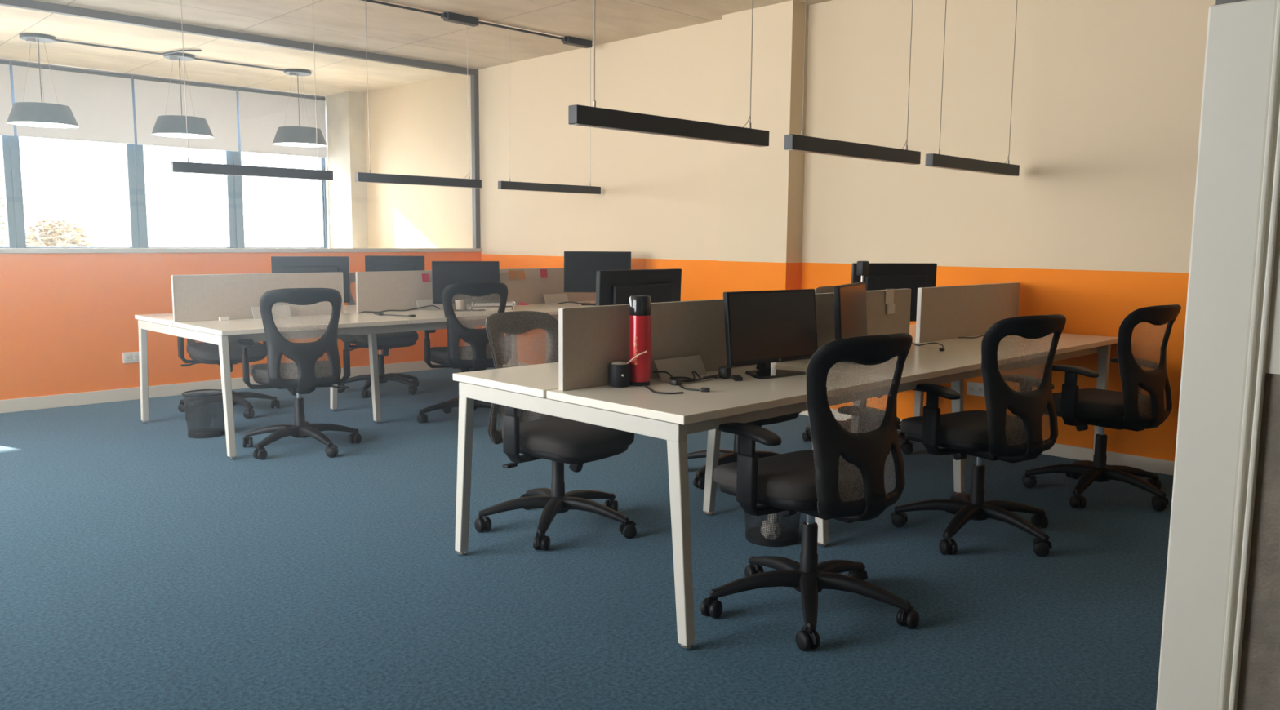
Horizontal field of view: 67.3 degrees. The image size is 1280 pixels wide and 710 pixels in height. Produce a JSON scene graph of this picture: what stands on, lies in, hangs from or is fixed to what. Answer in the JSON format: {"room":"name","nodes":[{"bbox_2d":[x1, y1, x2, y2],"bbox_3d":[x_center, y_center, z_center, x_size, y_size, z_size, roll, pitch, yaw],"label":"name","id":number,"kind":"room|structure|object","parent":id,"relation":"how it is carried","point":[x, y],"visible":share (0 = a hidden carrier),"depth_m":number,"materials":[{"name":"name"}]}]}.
{"room":"open-plan office","nodes":[
{"label":"open-plan office","id":0,"kind":"room"},
{"bbox_2d":[0,252,482,399],"bbox_3d":[-3.335,-0.287,8.036,4.820,1.135,0.060,-6,10,-44],"label":"wall","id":1,"kind":"structure","parent":0,"point":[68,322],"depth_m":7.27,"materials":[{"name":"orange paint"}]},
{"bbox_2d":[122,351,139,363],"bbox_3d":[-3.930,0.018,7.433,0.130,0.084,0.016,-6,10,-44],"label":"wall socket","id":2,"kind":"object","parent":1,"relation":"attached to","point":[130,357],"visible":0.8,"depth_m":7.42,"materials":[{"name":"white plastic"}]},
{"bbox_2d":[124,354,139,360],"bbox_3d":[-3.926,0.018,7.429,0.104,0.044,0.003,-6,10,-44],"label":"outlet","id":3,"kind":"object","parent":2,"relation":"attached to","point":[127,357],"depth_m":7.43,"materials":[{"name":"grey plastic"}]},
{"bbox_2d":[0,360,441,413],"bbox_3d":[-3.318,0.234,8.067,4.806,0.095,0.014,-6,10,-44],"label":"baseboard","id":4,"kind":"structure","parent":1,"relation":"attached to","point":[15,405],"depth_m":7.46,"materials":[{"name":"beige"}]},
{"bbox_2d":[0,0,482,253],"bbox_3d":[-3.338,-1.735,7.877,4.820,1.778,0.140,-6,10,-44],"label":"window","id":5,"kind":"structure","parent":1,"relation":"in","point":[33,5],"depth_m":8.05,"materials":[{"name":"grey metal"}]},
{"bbox_2d":[324,91,368,248],"bbox_3d":[-3.443,-1.575,11.319,0.200,2.913,0.570,-6,10,-44],"label":"wall column","id":6,"kind":"structure","parent":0,"point":[345,131],"depth_m":11.11,"materials":[{"name":"paint"}]},
{"bbox_2d":[0,0,831,96],"bbox_3d":[-1.735,-2.218,3.899,8.400,0.150,13.850,-6,10,-44],"label":"ceiling","id":7,"kind":"structure","parent":0,"point":[392,31],"depth_m":7.77,"materials":[{"name":"concrete"}]},
{"bbox_2d":[6,32,79,128],"bbox_3d":[-5.021,-2.297,8.046,0.524,0.728,0.524,-6,10,-44],"label":"pendant lamp","id":8,"kind":"object","parent":7,"relation":"hanging from","point":[28,114],"visible":1,"depth_m":7.93,"materials":[{"name":"grey metal"}]},
{"bbox_2d":[7,121,77,128],"bbox_3d":[-5.024,-1.948,8.088,0.514,0.018,0.514,-6,10,-44],"label":"diffuser","id":9,"kind":"object","parent":8,"relation":"attached to","point":[28,124],"depth_m":8.08,"materials":[{"name":"white plastic"}]},
{"bbox_2d":[55,39,284,71],"bbox_3d":[-4.220,-2.731,8.785,1.980,0.018,0.018,-6,10,-44],"label":"conduit","id":10,"kind":"object","parent":7,"relation":"attached to","point":[57,40],"visible":0.93,"depth_m":8.61,"materials":[{"name":"black metal"}]},
{"bbox_2d":[162,49,201,54],"bbox_3d":[-4.106,-2.703,8.558,0.462,0.018,0.080,3,7,22],"label":"conduit","id":11,"kind":"object","parent":7,"relation":"attached to","point":[178,51],"visible":0.98,"depth_m":8.52,"materials":[{"name":"black metal"}]},
{"bbox_2d":[151,52,213,138],"bbox_3d":[-4.219,-2.384,8.830,0.524,0.728,0.524,-6,10,-44],"label":"pendant lamp","id":12,"kind":"object","parent":7,"relation":"hanging from","point":[166,126],"visible":0.98,"depth_m":8.71,"materials":[{"name":"grey metal"}]},
{"bbox_2d":[152,133,212,138],"bbox_3d":[-4.222,-2.035,8.871,0.514,0.018,0.514,-6,10,-44],"label":"diffuser","id":13,"kind":"object","parent":12,"relation":"attached to","point":[178,135],"depth_m":8.88,"materials":[{"name":"white plastic"}]},
{"bbox_2d":[169,0,333,180],"bbox_3d":[-2.459,-1.775,6.100,1.035,1.262,0.045,-6,10,-44],"label":"linear pendant light","id":14,"kind":"object","parent":7,"relation":"hanging from","point":[175,166],"visible":1,"depth_m":6.12,"materials":[{"name":"black metal"}]},
{"bbox_2d":[173,171,330,180],"bbox_3d":[-2.464,-1.149,6.174,1.015,0.002,0.034,-6,10,-44],"label":"diffuser","id":15,"kind":"object","parent":14,"relation":"attached to","point":[259,174],"depth_m":6.20,"materials":[{"name":"white plastic"}]},
{"bbox_2d":[271,68,327,147],"bbox_3d":[-3.415,-2.471,9.615,0.524,0.728,0.524,-6,10,-44],"label":"pendant lamp","id":16,"kind":"object","parent":7,"relation":"hanging from","point":[299,136],"visible":0.99,"depth_m":9.48,"materials":[{"name":"grey metal"}]},
{"bbox_2d":[273,142,326,146],"bbox_3d":[-3.418,-2.123,9.656,0.514,0.018,0.514,-6,10,-44],"label":"diffuser","id":17,"kind":"object","parent":16,"relation":"attached to","point":[286,144],"depth_m":9.66,"materials":[{"name":"white plastic"}]},
{"bbox_2d":[355,0,481,188],"bbox_3d":[-1.591,-1.869,6.947,1.031,1.262,0.045,-6,10,-44],"label":"linear pendant light","id":18,"kind":"object","parent":7,"relation":"hanging from","point":[369,177],"visible":1,"depth_m":6.96,"materials":[{"name":"black metal"}]},
{"bbox_2d":[357,181,478,188],"bbox_3d":[-1.596,-1.243,7.022,1.011,0.002,0.034,-6,10,-44],"label":"diffuser","id":19,"kind":"object","parent":18,"relation":"attached to","point":[415,183],"depth_m":7.07,"materials":[{"name":"white plastic"}]},
{"bbox_2d":[440,12,478,26],"bbox_3d":[-1.343,-2.498,7.142,0.300,0.055,0.070,-6,10,-44],"label":"box","id":20,"kind":"object","parent":7,"relation":"attached to","point":[451,17],"visible":1,"depth_m":7.11,"materials":[{"name":"black metal"}]},
{"bbox_2d":[360,0,561,39],"bbox_3d":[-2.059,-2.433,6.469,4.050,0.018,0.018,-6,10,-44],"label":"conduit","id":21,"kind":"object","parent":7,"relation":"attached to","point":[370,1],"visible":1,"depth_m":7.28,"materials":[{"name":"black metal"}]},
{"bbox_2d":[497,47,600,194],"bbox_3d":[-0.719,-1.964,7.798,1.047,1.262,0.045,-6,10,-44],"label":"linear pendant light","id":22,"kind":"object","parent":7,"relation":"hanging from","point":[509,185],"visible":0.98,"depth_m":7.82,"materials":[{"name":"black metal"}]},
{"bbox_2d":[507,189,594,194],"bbox_3d":[-0.724,-1.338,7.873,1.027,0.002,0.034,-6,10,-44],"label":"diffuser","id":23,"kind":"object","parent":22,"relation":"attached to","point":[572,191],"depth_m":7.96,"materials":[{"name":"white plastic"}]},
{"bbox_2d":[561,35,591,48],"bbox_3d":[-0.526,-2.587,7.939,0.290,0.055,0.070,-6,10,-44],"label":"box","id":24,"kind":"object","parent":7,"relation":"attached to","point":[568,40],"visible":1,"depth_m":7.91,"materials":[{"name":"black metal"}]},
{"bbox_2d":[568,0,768,146],"bbox_3d":[0.150,-1.453,3.567,1.053,1.260,0.045,-6,10,-44],"label":"linear pendant light","id":25,"kind":"object","parent":7,"relation":"hanging from","point":[578,115],"visible":1,"depth_m":3.54,"materials":[{"name":"black metal"}]},
{"bbox_2d":[571,124,765,146],"bbox_3d":[0.145,-0.829,3.642,1.033,0.002,0.034,-6,10,-44],"label":"diffuser","id":26,"kind":"object","parent":25,"relation":"attached to","point":[625,127],"depth_m":3.62,"materials":[{"name":"white plastic"}]},
{"bbox_2d":[784,0,920,164],"bbox_3d":[1.023,-1.548,4.419,1.072,1.260,0.045,-6,10,-44],"label":"linear pendant light","id":27,"kind":"object","parent":7,"relation":"hanging from","point":[798,143],"visible":1,"depth_m":4.41,"materials":[{"name":"black metal"}]},
{"bbox_2d":[786,149,918,164],"bbox_3d":[1.018,-0.924,4.493,1.052,0.002,0.034,-6,10,-44],"label":"diffuser","id":28,"kind":"object","parent":27,"relation":"attached to","point":[841,153],"depth_m":4.49,"materials":[{"name":"white plastic"}]},
{"bbox_2d":[924,0,1019,176],"bbox_3d":[1.856,-1.639,5.232,1.009,1.260,0.045,-6,10,-44],"label":"linear pendant light","id":29,"kind":"object","parent":7,"relation":"hanging from","point":[932,160],"visible":1,"depth_m":5.22,"materials":[{"name":"black metal"}]},
{"bbox_2d":[928,165,1017,176],"bbox_3d":[1.851,-1.014,5.307,0.989,0.002,0.034,-6,10,-44],"label":"diffuser","id":30,"kind":"object","parent":29,"relation":"attached to","point":[966,168],"depth_m":5.32,"materials":[{"name":"white plastic"}]},
{"bbox_2d":[0,367,1173,709],"bbox_3d":[-1.759,0.799,4.260,8.400,0.100,13.850,-6,10,-44],"label":"floor","id":31,"kind":"structure","parent":0,"point":[144,566],"depth_m":3.53,"materials":[{"name":"blue carpet"}]},
{"bbox_2d":[182,389,224,438],"bbox_3d":[-2.780,0.375,6.141,0.260,0.279,0.260,-6,10,-44],"label":"basket","id":32,"kind":"object","parent":31,"relation":"on","point":[204,432],"visible":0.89,"depth_m":6.07,"materials":[{"name":"black metal"}]},
{"bbox_2d":[187,428,224,438],"bbox_3d":[-2.781,0.502,6.156,0.216,0.024,0.216,-6,10,-44],"label":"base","id":33,"kind":"object","parent":32,"relation":"attached to","point":[204,433],"depth_m":6.08,"materials":[{"name":"black plastic"}]},
{"bbox_2d":[177,336,279,421],"bbox_3d":[-2.964,-0.070,6.904,0.699,0.980,0.692,-5,8,-36],"label":"office chair","id":34,"kind":"object","parent":31,"relation":"on","point":[205,353],"visible":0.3,"depth_m":6.74,"materials":[{"name":"black plastic"}]},
{"bbox_2d":[237,288,361,460],"bbox_3d":[-2.028,0.076,5.742,0.691,0.980,0.719,-3,8,-29],"label":"office chair","id":35,"kind":"object","parent":31,"relation":"on","point":[306,374],"visible":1,"depth_m":5.55,"materials":[{"name":"black plastic"}]},
{"bbox_2d":[134,300,595,460],"bbox_3d":[-1.601,0.028,7.186,3.548,0.740,1.516,-6,10,-44],"label":"desk","id":36,"kind":"object","parent":31,"relation":"on","point":[220,333],"visible":0.51,"depth_m":6.18,"materials":[{"name":"white laminate"}]},
{"bbox_2d":[171,271,344,322],"bbox_3d":[-2.463,-0.389,6.279,1.122,0.287,0.024,-6,10,-44],"label":"divider","id":37,"kind":"object","parent":36,"relation":"on","point":[203,297],"visible":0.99,"depth_m":6.14,"materials":[{"name":"beige fabric"}]},
{"bbox_2d":[251,305,299,319],"bbox_3d":[-2.370,-0.276,6.238,0.266,0.076,0.141,-6,10,-44],"label":"lid","id":38,"kind":"object","parent":36,"relation":"on","point":[277,313],"visible":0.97,"depth_m":6.29,"materials":[{"name":"beige"}]},
{"bbox_2d":[271,256,350,302],"bbox_3d":[-2.337,-0.505,6.828,0.520,0.390,0.160,-2,7,-16],"label":"monitor","id":39,"kind":"object","parent":36,"relation":"on","point":[279,264],"visible":0.43,"depth_m":6.80,"materials":[{"name":"black plastic"}]},
{"bbox_2d":[364,255,424,271],"bbox_3d":[-1.866,-0.561,7.330,0.440,0.390,0.160,-2,7,-16],"label":"monitor","id":40,"kind":"object","parent":36,"relation":"on","point":[372,263],"visible":0.26,"depth_m":7.29,"materials":[{"name":"black plastic"}]},
{"bbox_2d":[373,312,415,316],"bbox_3d":[-1.690,-0.275,6.522,0.388,0.016,0.077,4,8,30],"label":"power cable","id":41,"kind":"object","parent":36,"relation":"on","point":[380,313],"visible":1,"depth_m":6.52,"materials":[{"name":"black plastic"}]},
{"bbox_2d":[358,305,439,314],"bbox_3d":[-1.725,-0.331,6.892,0.654,0.040,0.062,-6,9,-42],"label":"power cable","id":42,"kind":"object","parent":36,"relation":"on","point":[428,305],"visible":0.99,"depth_m":6.92,"materials":[{"name":"black plastic"}]},
{"bbox_2d":[355,270,463,312],"bbox_3d":[-1.600,-0.482,7.122,1.088,0.287,0.024,-6,10,-44],"label":"divider","id":43,"kind":"object","parent":36,"relation":"on","point":[379,291],"visible":0.47,"depth_m":6.92,"materials":[{"name":"beige fabric"}]},
{"bbox_2d":[415,299,453,311],"bbox_3d":[-1.504,-0.370,7.084,0.276,0.076,0.141,-6,10,-44],"label":"lid","id":44,"kind":"object","parent":36,"relation":"on","point":[420,303],"visible":0.54,"depth_m":7.08,"materials":[{"name":"beige"}]},
{"bbox_2d":[454,299,463,309],"bbox_3d":[-1.320,-0.364,7.026,0.064,0.080,0.064,-6,10,-44],"label":"paper cup","id":45,"kind":"object","parent":36,"relation":"on","point":[460,303],"visible":0.83,"depth_m":7.00,"materials":[{"name":"beige paper"}]},
{"bbox_2d":[431,261,499,311],"bbox_3d":[-1.278,-0.508,7.056,0.490,0.360,0.160,-2,7,-17],"label":"monitor","id":46,"kind":"object","parent":36,"relation":"on","point":[444,273],"visible":0.79,"depth_m":7.03,"materials":[{"name":"black plastic"}]},
{"bbox_2d":[467,305,514,311],"bbox_3d":[-1.114,-0.353,7.161,0.320,0.030,0.220,-1,7,-16],"label":"document tray","id":47,"kind":"object","parent":36,"relation":"on","point":[492,308],"visible":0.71,"depth_m":7.09,"materials":[{"name":"beige plastic"}]},
{"bbox_2d":[466,300,515,306],"bbox_3d":[-1.113,-0.387,7.185,0.320,0.030,0.220,-2,7,-20],"label":"document tray","id":48,"kind":"object","parent":47,"relation":"on","point":[509,303],"visible":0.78,"depth_m":7.09,"materials":[{"name":"beige plastic"}]},
{"bbox_2d":[499,267,595,304],"bbox_3d":[-0.749,-0.575,7.953,1.100,0.287,0.024,-6,10,-44],"label":"divider","id":49,"kind":"object","parent":36,"relation":"on","point":[531,290],"visible":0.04,"depth_m":7.85,"materials":[{"name":"beige fabric"}]},
{"bbox_2d":[508,270,515,279],"bbox_3d":[-1.015,-0.640,7.652,0.076,0.076,0.014,-6,10,-44],"label":"sticky note","id":50,"kind":"object","parent":49,"relation":"attached to","point":[512,273],"visible":1,"depth_m":7.66,"materials":[{"name":"orange paper"}]},
{"bbox_2d":[516,270,525,279],"bbox_3d":[-0.951,-0.643,7.715,0.079,0.079,0.014,-6,10,-44],"label":"sticky note","id":51,"kind":"object","parent":49,"relation":"attached to","point":[521,274],"visible":1,"depth_m":7.72,"materials":[{"name":"orange paper"}]},
{"bbox_2d":[542,293,576,304],"bbox_3d":[-0.658,-0.462,7.910,0.266,0.076,0.141,-6,10,-44],"label":"laptop","id":52,"kind":"object","parent":36,"relation":"on","point":[549,299],"visible":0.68,"depth_m":7.93,"materials":[{"name":"beige"}]},
{"bbox_2d":[564,251,631,305],"bbox_3d":[-0.343,-0.620,7.754,0.540,0.430,0.160,1,7,0],"label":"monitor","id":53,"kind":"object","parent":36,"relation":"on","point":[580,268],"visible":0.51,"depth_m":7.73,"materials":[{"name":"black plastic"}]},
{"bbox_2d":[337,272,418,398],"bbox_3d":[-2.143,-0.188,7.940,0.686,0.980,0.681,-5,8,-36],"label":"office chair","id":54,"kind":"object","parent":31,"relation":"on","point":[385,341],"visible":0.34,"depth_m":7.82,"materials":[{"name":"black plastic"}]},
{"bbox_2d":[417,281,511,426],"bbox_3d":[-1.211,-0.031,6.691,0.690,0.980,0.686,-3,8,-25],"label":"office chair","id":55,"kind":"object","parent":31,"relation":"on","point":[476,357],"visible":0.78,"depth_m":6.45,"materials":[{"name":"black plastic"}]},
{"bbox_2d":[474,311,636,551],"bbox_3d":[-0.342,0.294,4.197,0.721,0.940,0.689,6,9,38],"label":"office chair","id":56,"kind":"object","parent":31,"relation":"on","point":[561,441],"visible":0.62,"depth_m":4.12,"materials":[{"name":"black plastic"}]},
{"bbox_2d":[687,412,800,489],"bbox_3d":[0.532,0.200,5.081,0.690,0.930,0.708,-6,9,-42],"label":"office chair","id":57,"kind":"object","parent":31,"relation":"on","point":[726,456],"visible":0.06,"depth_m":5.03,"materials":[{"name":"black plastic"}]},
{"bbox_2d":[744,503,800,546],"bbox_3d":[0.564,0.642,4.088,0.280,0.289,0.280,-6,10,-44],"label":"basket","id":58,"kind":"object","parent":31,"relation":"on","point":[788,537],"visible":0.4,"depth_m":4.01,"materials":[{"name":"black metal"}]},
{"bbox_2d":[760,520,781,539],"bbox_3d":[0.554,0.736,4.064,0.087,0.091,0.089,1,7,7],"label":"crumpled paper","id":59,"kind":"object","parent":58,"relation":"on","point":[764,521],"visible":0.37,"depth_m":4.03,"materials":[{"name":"beige paper"}]},
{"bbox_2d":[453,324,1118,651],"bbox_3d":[0.992,0.354,4.627,3.634,0.740,1.267,-6,10,-44],"label":"desk","id":60,"kind":"object","parent":31,"relation":"on","point":[637,410],"visible":0.5,"depth_m":3.56,"materials":[{"name":"white laminate"}]},
{"bbox_2d":[608,351,647,387],"bbox_3d":[-0.051,0.049,3.431,0.136,0.133,0.080,5,8,35],"label":"cup","id":61,"kind":"object","parent":60,"relation":"on","point":[619,372],"visible":1,"depth_m":3.42,"materials":[{"name":"black plastic"}]},
{"bbox_2d":[595,268,681,306],"bbox_3d":[0.002,-0.159,4.044,0.480,0.400,0.160,-6,10,-44],"label":"monitor","id":62,"kind":"object","parent":60,"relation":"on","point":[613,287],"visible":0.27,"depth_m":3.98,"materials":[{"name":"black plastic"}]},
{"bbox_2d":[628,295,651,386],"bbox_3d":[0.000,-0.053,3.476,0.082,0.325,0.082,-6,10,-44],"label":"flask","id":63,"kind":"object","parent":60,"relation":"on","point":[640,317],"visible":0.98,"depth_m":3.44,"materials":[{"name":"red metal"}]},
{"bbox_2d":[634,337,637,364],"bbox_3d":[-0.015,-0.015,3.442,0.011,0.100,0.002,3,7,20],"label":"print","id":64,"kind":"object","parent":63,"relation":"attached to","point":[635,338],"depth_m":3.44,"materials":[{"name":"white"}]},
{"bbox_2d":[558,298,756,391],"bbox_3d":[0.117,-0.061,3.708,1.098,0.287,0.024,-6,10,-44],"label":"divider","id":65,"kind":"object","parent":60,"relation":"on","point":[590,338],"visible":0.55,"depth_m":3.51,"materials":[{"name":"beige fabric"}]},
{"bbox_2d":[643,384,684,394],"bbox_3d":[0.052,0.121,3.364,0.077,0.006,0.226,-5,9,-37],"label":"power cable","id":66,"kind":"object","parent":60,"relation":"on","point":[644,385],"visible":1,"depth_m":3.29,"materials":[{"name":"black plastic"}]},
{"bbox_2d":[653,370,718,382],"bbox_3d":[0.187,0.080,3.584,0.263,0.040,0.101,-2,7,-17],"label":"power cable","id":67,"kind":"object","parent":60,"relation":"on","point":[689,380],"visible":0.86,"depth_m":3.58,"materials":[{"name":"black plastic"}]},
{"bbox_2d":[653,355,721,384],"bbox_3d":[0.192,0.054,3.646,0.271,0.076,0.141,-6,10,-44],"label":"lid","id":68,"kind":"object","parent":60,"relation":"on","point":[683,366],"visible":0.88,"depth_m":3.67,"materials":[{"name":"beige plastic"}]},
{"bbox_2d":[670,378,710,392],"bbox_3d":[0.165,0.107,3.435,0.057,0.020,0.253,-3,8,-28],"label":"power cable","id":69,"kind":"object","parent":60,"relation":"on","point":[678,382],"visible":1,"depth_m":3.46,"materials":[{"name":"black plastic"}]},
{"bbox_2d":[702,365,742,381],"bbox_3d":[0.381,0.043,3.702,0.137,0.086,0.284,6,9,39],"label":"power cable","id":70,"kind":"object","parent":60,"relation":"on","point":[724,372],"visible":0.78,"depth_m":3.66,"materials":[{"name":"black plastic"}]},
{"bbox_2d":[723,288,817,379],"bbox_3d":[0.515,-0.088,3.770,0.485,0.332,0.160,-5,9,-37],"label":"monitor","id":71,"kind":"object","parent":60,"relation":"on","point":[762,328],"visible":0.96,"depth_m":3.74,"materials":[{"name":"black plastic"}]},
{"bbox_2d":[833,281,866,364],"bbox_3d":[0.928,-0.145,4.242,0.160,0.340,0.500,4,8,25],"label":"monitor","id":72,"kind":"object","parent":60,"relation":"on","point":[850,300],"visible":0.56,"depth_m":4.16,"materials":[{"name":"black plastic"}]},
{"bbox_2d":[814,288,911,350],"bbox_3d":[0.981,-0.155,4.552,1.115,0.287,0.024,-6,10,-44],"label":"divider","id":73,"kind":"object","parent":60,"relation":"on","point":[878,322],"visible":0.25,"depth_m":4.70,"materials":[{"name":"beige fabric"}]},
{"bbox_2d":[856,261,868,281],"bbox_3d":[1.145,-0.273,4.971,0.090,0.425,0.090,-6,10,-44],"label":"camera","id":74,"kind":"object","parent":73,"relation":"on","point":[862,268],"visible":0.48,"depth_m":4.93,"materials":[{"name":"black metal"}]},
{"bbox_2d":[884,288,894,314],"bbox_3d":[1.243,-0.265,4.767,0.075,0.124,0.015,-6,10,-44],"label":"tag","id":75,"kind":"object","parent":73,"relation":"hanging from","point":[889,299],"visible":1,"depth_m":4.76,"materials":[{"name":"beige paper"}]},
{"bbox_2d":[851,262,937,321],"bbox_3d":[1.433,-0.315,5.428,0.530,0.405,0.160,-2,7,-16],"label":"monitor","id":76,"kind":"object","parent":60,"relation":"on","point":[882,276],"visible":0.34,"depth_m":5.40,"materials":[{"name":"black plastic"}]},
{"bbox_2d":[915,282,1020,342],"bbox_3d":[1.871,-0.252,5.421,1.170,0.287,0.024,-6,10,-44],"label":"divider","id":77,"kind":"object","parent":60,"relation":"on","point":[943,313],"visible":0.83,"depth_m":5.33,"materials":[{"name":"beige fabric"}]},
{"bbox_2d":[700,333,919,651],"bbox_3d":[0.579,0.391,3.272,0.700,0.980,0.680,-5,8,-36],"label":"office chair","id":78,"kind":"object","parent":31,"relation":"on","point":[842,479],"visible":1,"depth_m":3.08,"materials":[{"name":"black plastic"}]},
{"bbox_2d":[802,286,912,454],"bbox_3d":[1.397,0.078,5.953,0.704,0.980,0.688,6,9,40],"label":"office chair","id":79,"kind":"object","parent":31,"relation":"on","point":[906,446],"visible":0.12,"depth_m":6.02,"materials":[{"name":"black plastic"}]},
{"bbox_2d":[890,314,1066,556],"bbox_3d":[1.485,0.298,4.114,0.716,0.980,0.675,-3,8,-29],"label":"office chair","id":80,"kind":"object","parent":31,"relation":"on","point":[993,434],"visible":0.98,"depth_m":3.96,"materials":[{"name":"black plastic"}]},
{"bbox_2d":[1021,304,1181,511],"bbox_3d":[2.337,0.223,4.795,0.721,0.980,0.670,-4,8,-34],"label":"office chair","id":81,"kind":"object","parent":31,"relation":"on","point":[1129,409],"visible":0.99,"depth_m":4.64,"materials":[{"name":"black plastic"}]},
{"bbox_2d":[364,0,1214,461],"bbox_3d":[1.180,-1.015,6.938,0.205,2.913,13.850,-6,10,-44],"label":"wall","id":82,"kind":"structure","parent":0,"point":[1094,227],"depth_m":6.30,"materials":[{"name":"beige paint"}]},
{"bbox_2d":[0,58,324,97],"bbox_3d":[-6.508,-2.733,8.695,8.050,0.038,0.180,-6,10,-44],"label":"trim","id":83,"kind":"structure","parent":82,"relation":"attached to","point":[9,60],"depth_m":9.96,"materials":[{"name":"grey metal"}]},
{"bbox_2d":[502,360,532,367],"bbox_3d":[-0.460,0.202,8.596,0.014,0.078,3.165,-6,10,-44],"label":"baseboard","id":84,"kind":"structure","parent":82,"relation":"attached to","point":[508,362],"depth_m":9.31,"materials":[{"name":"beige"}]},
{"bbox_2d":[717,0,801,299],"bbox_3d":[0.854,-1.031,7.051,0.100,2.913,0.640,-6,10,-44],"label":"column","id":85,"kind":"structure","parent":82,"relation":"attached to","point":[757,185],"depth_m":6.92,"materials":[{"name":"beige paint"}]},
{"bbox_2d":[966,381,985,396],"bbox_3d":[2.126,0.216,6.069,0.016,0.084,0.130,-6,10,-44],"label":"wall socket","id":86,"kind":"object","parent":82,"relation":"attached to","point":[974,388],"visible":0.82,"depth_m":6.07,"materials":[{"name":"white plastic"}]},
{"bbox_2d":[968,385,984,393],"bbox_3d":[2.122,0.216,6.065,0.003,0.044,0.104,-6,10,-44],"label":"outlet","id":87,"kind":"object","parent":86,"relation":"attached to","point":[971,388],"depth_m":6.07,"materials":[{"name":"grey plastic"}]},
{"bbox_2d":[799,408,1174,475],"bbox_3d":[3.528,0.700,4.688,0.014,0.078,6.765,-6,10,-44],"label":"baseboard","id":88,"kind":"structure","parent":82,"relation":"attached to","point":[1146,464],"depth_m":5.51,"materials":[{"name":"beige"}]},
{"bbox_2d":[1236,200,1279,709],"bbox_3d":[2.162,-0.246,0.563,0.094,2.913,3.012,-6,10,-44],"label":"wall","id":89,"kind":"structure","parent":0,"point":[1259,688],"depth_m":1.67,"materials":[{"name":"grey paint"}]},
{"bbox_2d":[1155,0,1277,709],"bbox_3d":[1.052,0.227,1.761,0.120,1.672,0.103,-6,10,-44],"label":"trim","id":90,"kind":"structure","parent":89,"relation":"attached to","point":[1239,46],"depth_m":1.69,"materials":[{"name":"beige paint"}]},
{"bbox_2d":[1214,0,1246,4],"bbox_3d":[1.118,-1.213,1.542,0.110,1.241,0.234,-6,10,-44],"label":"trim","id":91,"kind":"structure","parent":89,"relation":"attached to","point":[1216,2],"depth_m":1.65,"materials":[{"name":"grey paint"}]},
{"bbox_2d":[1217,0,1279,709],"bbox_3d":[1.093,-0.382,1.633,0.108,2.913,0.026,-6,10,-44],"label":"trim","id":92,"kind":"structure","parent":89,"relation":"attached to","point":[1270,192],"depth_m":1.65,"materials":[{"name":"beige paint"}]},
{"bbox_3d":[-6.520,-0.395,8.967,8.050,1.080,0.200,-6,10,-44],"label":"wall","id":93,"kind":"structure","parent":0,"visible":0},
{"bbox_2d":[0,64,328,248],"bbox_3d":[-6.573,-1.814,8.720,7.850,1.795,0.300,-6,10,-44],"label":"window","id":94,"kind":"structure","parent":93,"relation":"in","point":[9,144],"depth_m":9.98,"materials":[{"name":"grey metal"}]},
{"bbox_2d":[0,60,13,136],"bbox_3d":[-6.331,-2.386,8.724,1.066,0.693,0.036,-6,10,-44],"label":"roller blind","id":95,"kind":"object","parent":94,"relation":"attached to","point":[6,103],"visible":1,"depth_m":9.05,"materials":[{"name":"white fabric"}]},
{"bbox_2d":[11,61,134,144],"bbox_3d":[-5.563,-2.469,9.473,1.038,0.693,0.036,-6,10,-44],"label":"roller blind","id":96,"kind":"object","parent":94,"relation":"attached to","point":[100,103],"visible":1,"depth_m":9.51,"materials":[{"name":"white fabric"}]},
{"bbox_2d":[133,75,238,151],"bbox_3d":[-4.805,-2.551,10.213,1.039,0.693,0.036,-6,10,-44],"label":"roller blind","id":97,"kind":"object","parent":94,"relation":"attached to","point":[216,104],"visible":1,"depth_m":10.20,"materials":[{"name":"white fabric"}]},
{"bbox_2d":[237,87,326,157],"bbox_3d":[-4.057,-2.633,10.943,1.009,0.693,0.036,-6,10,-44],"label":"roller blind","id":98,"kind":"object","parent":94,"relation":"attached to","point":[261,113],"visible":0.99,"depth_m":10.85,"materials":[{"name":"white fabric"}]},
{"label":"outside","id":99,"kind":"structure","parent":0,"visible":0},
{"bbox_3d":[-13.097,1.587,22.206,7.000,0.100,6.500,-6,10,-44],"label":"ground","id":100,"kind":"structure","parent":99,"visible":0},
{"bbox_2d":[0,149,7,247],"bbox_3d":[-13.712,-1.536,20.130,1.873,6.586,1.272,4,8,30],"label":"tree","id":101,"kind":"object","parent":100,"relation":"on","point":[2,224],"visible":0.49,"depth_m":19.90,"materials":[{"name":"yellow plant"}]},
{"bbox_2d":[25,217,95,247],"bbox_3d":[-13.086,-0.754,21.712,1.520,4.668,1.694,-6,10,-44],"label":"shrub","id":102,"kind":"object","parent":100,"relation":"on","point":[54,236],"visible":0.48,"depth_m":21.21,"materials":[{"name":"brown plant"}]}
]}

